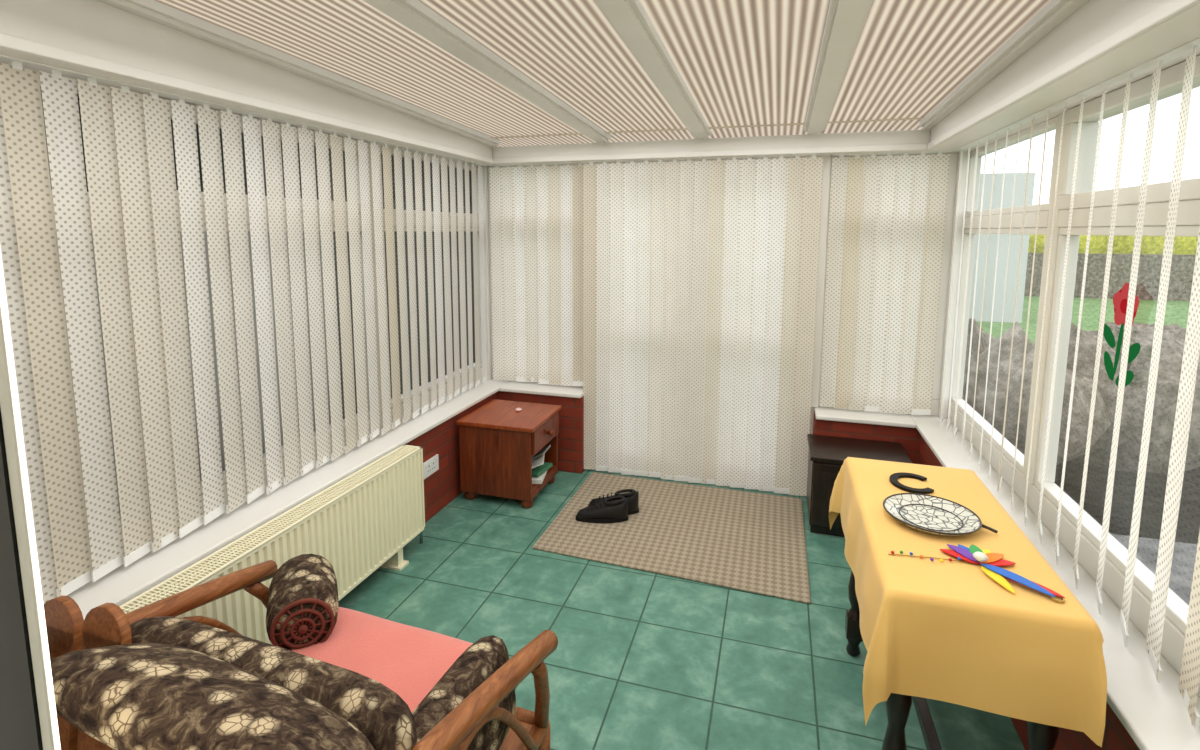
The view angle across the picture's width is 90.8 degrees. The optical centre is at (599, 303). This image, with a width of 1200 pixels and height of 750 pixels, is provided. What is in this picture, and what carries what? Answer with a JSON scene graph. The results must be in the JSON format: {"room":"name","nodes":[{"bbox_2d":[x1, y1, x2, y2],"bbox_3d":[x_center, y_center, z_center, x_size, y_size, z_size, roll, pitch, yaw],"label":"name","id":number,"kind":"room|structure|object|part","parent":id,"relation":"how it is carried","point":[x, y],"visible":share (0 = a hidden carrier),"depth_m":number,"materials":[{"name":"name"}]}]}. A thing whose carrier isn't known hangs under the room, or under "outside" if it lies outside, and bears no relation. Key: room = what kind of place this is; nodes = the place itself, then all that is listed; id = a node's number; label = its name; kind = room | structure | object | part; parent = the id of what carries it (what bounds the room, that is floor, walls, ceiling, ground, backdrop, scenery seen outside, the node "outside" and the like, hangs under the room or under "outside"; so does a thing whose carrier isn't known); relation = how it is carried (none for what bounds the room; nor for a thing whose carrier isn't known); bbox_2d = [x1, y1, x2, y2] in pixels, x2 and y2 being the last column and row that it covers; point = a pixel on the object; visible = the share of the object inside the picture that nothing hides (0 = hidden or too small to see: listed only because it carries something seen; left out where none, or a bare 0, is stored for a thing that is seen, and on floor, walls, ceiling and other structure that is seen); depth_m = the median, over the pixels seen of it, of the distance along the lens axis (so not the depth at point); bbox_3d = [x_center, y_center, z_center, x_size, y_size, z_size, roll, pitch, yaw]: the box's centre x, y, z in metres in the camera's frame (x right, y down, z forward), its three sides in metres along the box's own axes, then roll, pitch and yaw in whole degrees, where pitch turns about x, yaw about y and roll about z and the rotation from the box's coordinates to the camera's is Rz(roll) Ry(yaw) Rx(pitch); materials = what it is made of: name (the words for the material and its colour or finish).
{"room":"conservatory","nodes":[
{"label":"conservatory","id":0,"kind":"room"},
{"bbox_2d":[405,392,496,522],"bbox_3d":[-1.261,1.009,2.711,0.280,0.520,3.490,2,7,17],"label":"wall","id":1,"kind":"structure","parent":0,"point":[441,487],"depth_m":3.41,"materials":[{"name":"brick"}]},
{"bbox_2d":[8,64,481,568],"bbox_3d":[-1.370,-0.020,2.413,0.082,1.545,3.802,2,7,17],"label":"window frame","id":2,"kind":"structure","parent":1,"relation":"in","point":[219,114],"depth_m":2.96,"materials":[{"name":"white plastic"}]},
{"bbox_2d":[0,55,486,604],"bbox_3d":[-1.239,-0.023,2.503,0.048,1.501,3.211,2,7,17],"label":"blind","id":3,"kind":"object","parent":2,"relation":"attached to","point":[29,248],"visible":0.98,"depth_m":1.99,"materials":[{"name":"fabric"}]},
{"bbox_2d":[423,454,438,478],"bbox_3d":[-0.936,0.900,3.272,0.013,0.088,0.148,2,7,17],"label":"double socket","id":4,"kind":"object","parent":1,"relation":"attached to","point":[430,466],"visible":0.97,"depth_m":3.27,"materials":[{"name":"white plastic"}]},
{"bbox_2d":[497,391,584,473],"bbox_3d":[-0.372,0.839,4.109,0.612,0.520,0.280,2,7,17],"label":"wall","id":5,"kind":"structure","parent":0,"point":[571,415],"depth_m":3.92,"materials":[{"name":"brick"}]},
{"bbox_2d":[67,379,1199,749],"bbox_3d":[0.107,0.800,2.228,2.999,0.025,3.410,2,7,17],"label":"window sill","id":6,"kind":"structure","parent":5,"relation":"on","point":[1154,714],"depth_m":1.99,"materials":[{"name":"white plastic"}]},
{"bbox_2d":[487,153,958,433],"bbox_3d":[0.595,0.079,3.766,2.898,2.060,0.107,2,7,17],"label":"window","id":7,"kind":"structure","parent":6,"relation":"on","point":[827,160],"depth_m":3.41,"materials":[{"name":"white plastic"}]},
{"bbox_2d":[488,162,585,385],"bbox_3d":[-0.411,-0.199,3.951,0.688,1.501,0.048,2,7,17],"label":"blind","id":8,"kind":"object","parent":7,"relation":"attached to","point":[536,213],"visible":0.95,"depth_m":3.96,"materials":[{"name":"fabric"}]},
{"bbox_2d":[582,154,823,495],"bbox_3d":[0.571,0.120,3.640,1.418,2.050,0.048,2,7,17],"label":"door blind","id":9,"kind":"object","parent":7,"relation":"attached to","point":[700,277],"visible":0.99,"depth_m":3.62,"materials":[{"name":"fabric"}]},
{"bbox_3d":[0.595,0.079,3.766,2.898,2.060,0.107,2,7,17],"label":"frame","id":10,"kind":"part","parent":7,"relation":"part of","materials":[{"name":"white plastic"}]},
{"bbox_2d":[819,151,951,414],"bbox_3d":[1.597,-0.118,3.352,0.598,1.500,0.048,2,7,17],"label":"blind","id":11,"kind":"object","parent":7,"relation":"attached to","point":[887,213],"visible":0.99,"depth_m":3.35,"materials":[{"name":"fabric"}]},
{"bbox_2d":[481,151,967,418],"bbox_3d":[0.584,-0.152,3.697,2.915,1.504,0.036,2,7,17],"label":"trim","id":12,"kind":"structure","parent":5,"relation":"attached to","point":[965,155],"depth_m":3.32,"materials":[{"name":"white plastic"}]},
{"bbox_2d":[98,0,1088,146],"bbox_3d":[0.058,-0.858,1.934,2.574,0.157,3.210,2,7,17],"label":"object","id":13,"kind":"object","parent":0,"point":[845,21],"depth_m":2.04,"materials":[{"name":"white plastic"}]},
{"bbox_2d":[0,0,1199,166],"bbox_3d":[0.124,-0.799,2.068,3.159,0.217,3.490,2,7,17],"label":"ceiling trim","id":14,"kind":"structure","parent":0,"point":[1101,40],"depth_m":1.91,"materials":[{"name":"white plastic"}]},
{"bbox_2d":[155,0,1050,146],"bbox_3d":[0.113,-0.883,2.019,3.299,0.126,3.610,2,7,17],"label":"blinds","id":15,"kind":"structure","parent":0,"point":[741,62],"depth_m":2.11,"materials":[{"name":"beige fabric"}]},
{"bbox_2d":[339,469,1024,749],"bbox_3d":[-0.248,1.471,1.129,3.199,0.001,6.060,2,7,17],"label":"floor","id":16,"kind":"structure","parent":0,"point":[641,660],"depth_m":2.34,"materials":[{"name":"green tile"}]},
{"bbox_2d":[119,445,424,644],"bbox_3d":[-1.149,1.058,2.267,0.108,0.532,1.602,2,7,17],"label":"radiator","id":17,"kind":"object","parent":16,"relation":"on","point":[362,523],"visible":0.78,"depth_m":2.39,"materials":[{"name":"beige metal"}]},
{"bbox_2d":[43,554,557,749],"bbox_3d":[-0.669,0.989,1.361,0.995,0.898,0.888,2,7,17],"label":"sofa","id":18,"kind":"object","parent":16,"relation":"on","point":[332,676],"visible":0.97,"depth_m":1.15,"materials":[{"name":"fabric"}]},
{"bbox_2d":[288,607,473,711],"bbox_3d":[-0.655,0.995,1.504,0.588,0.096,0.576,2,7,17],"label":"towel","id":19,"kind":"object","parent":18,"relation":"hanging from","point":[408,660],"depth_m":1.60,"materials":[{"name":"pink fabric"}]},
{"bbox_2d":[456,399,561,507],"bbox_3d":[-0.526,0.902,3.632,0.514,0.511,0.476,2,7,17],"label":"nightstand","id":20,"kind":"object","parent":16,"relation":"on","point":[509,449],"visible":1,"depth_m":3.45,"materials":[{"name":"brown wood"}]},
{"bbox_2d":[532,472,810,603],"bbox_3d":[0.425,1.206,3.240,1.329,0.010,1.049,2,7,17],"label":"doormat","id":21,"kind":"object","parent":16,"relation":"on","point":[752,542],"visible":1,"depth_m":3.10,"materials":[{"name":"beige fabric"}]},
{"bbox_2d":[576,489,638,523],"bbox_3d":[0.046,1.124,3.318,0.315,0.129,0.238,2,7,17],"label":"shoes","id":22,"kind":"object","parent":21,"relation":"on","point":[616,508],"visible":1,"depth_m":3.25,"materials":[{"name":"black leather"}]},
{"bbox_2d":[807,434,912,536],"bbox_3d":[1.386,1.003,3.209,0.495,0.430,0.405,2,7,17],"label":"base cabinet","id":23,"kind":"object","parent":16,"relation":"on","point":[827,454],"visible":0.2,"depth_m":3.12,"materials":[{"name":"brown wood"}]},
{"bbox_2d":[829,457,1106,749],"bbox_3d":[0.990,1.011,1.810,0.483,0.756,0.987,2,7,17],"label":"table","id":24,"kind":"object","parent":16,"relation":"on","point":[946,631],"visible":0.93,"depth_m":1.39,"materials":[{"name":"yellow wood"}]},
{"bbox_2d":[889,472,933,493],"bbox_3d":[1.045,0.602,1.993,0.124,0.009,0.156,2,7,17],"label":"horseshoe","id":25,"kind":"object","parent":24,"relation":"on","point":[893,478],"visible":1,"depth_m":1.98,"materials":[{"name":"black metal"}]},
{"bbox_2d":[883,493,997,535],"bbox_3d":[0.975,0.625,1.744,0.255,0.025,0.255,-1,7,-13],"label":"oval plate","id":26,"kind":"object","parent":24,"relation":"on","point":[922,512],"visible":1,"depth_m":1.76,"materials":[{"name":"white ceramic"}]},
{"bbox_2d":[888,544,1064,602],"bbox_3d":[0.959,0.650,1.511,0.367,0.032,0.188,6,9,39],"label":"ornament","id":27,"kind":"object","parent":24,"relation":"on","point":[990,561],"visible":1,"depth_m":1.50,"materials":[{"name":"multicoloured"}]},
{"bbox_2d":[492,117,923,138],"bbox_3d":[0.489,-0.995,3.362,2.424,0.002,0.045,2,7,17],"label":"trim","id":28,"kind":"structure","parent":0,"point":[921,117],"depth_m":3.30,"materials":[{"name":"white plastic"}]},
{"bbox_2d":[813,411,919,463],"bbox_3d":[1.560,0.918,3.533,0.551,0.520,0.280,2,7,17],"label":"wall","id":29,"kind":"structure","parent":0,"point":[909,438],"depth_m":3.36,"materials":[{"name":"paint"}]},
{"bbox_2d":[918,434,1139,749],"bbox_3d":[1.496,1.121,1.889,0.280,0.520,3.490,2,7,17],"label":"wall","id":30,"kind":"structure","parent":0,"point":[1116,737],"depth_m":1.53,"materials":[{"name":"brick"}]},
{"bbox_2d":[947,55,1199,696],"bbox_3d":[1.501,0.097,1.557,0.082,1.545,3.802,2,7,17],"label":"window frame","id":31,"kind":"structure","parent":30,"relation":"in","point":[1171,78],"depth_m":2.10,"materials":[{"name":"white plastic"}]},
{"bbox_2d":[940,37,1199,730],"bbox_3d":[1.441,0.087,1.698,0.054,1.501,3.224,2,7,17],"label":"blind","id":32,"kind":"object","parent":31,"relation":"attached to","point":[1190,666],"visible":0.99,"depth_m":1.56,"materials":[{"name":"fabric"}]},
{"bbox_2d":[1103,282,1140,385],"bbox_3d":[1.548,0.090,1.758,0.002,0.311,0.214,2,7,17],"label":"rose","id":33,"kind":"object","parent":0,"point":[1120,298],"depth_m":1.76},
{"label":"outside","id":34,"kind":"structure","parent":0,"visible":0},
{"bbox_2d":[40,87,1199,604],"bbox_3d":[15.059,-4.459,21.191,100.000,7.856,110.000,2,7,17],"label":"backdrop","id":35,"kind":"structure","parent":34,"point":[1152,247],"depth_m":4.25,"materials":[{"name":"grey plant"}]},
{"bbox_3d":[-0.777,0.199,-0.818,3.799,3.000,2.750,2,7,17],"label":"wall","id":36,"kind":"structure","parent":0,"visible":0},
{"bbox_2d":[0,249,60,749],"bbox_3d":[0.102,0.514,0.243,1.800,2.120,0.300,2,7,17],"label":"door frame","id":37,"kind":"structure","parent":36,"relation":"attached to","point":[9,401],"depth_m":0.40,"materials":[{"name":"white plastic"}]},
{"bbox_2d":[0,408,42,749],"bbox_3d":[-0.468,0.544,0.475,0.136,2.000,0.007,2,7,17],"label":"door jamb","id":38,"kind":"object","parent":37,"relation":"attached to","point":[20,729],"depth_m":0.42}
]}

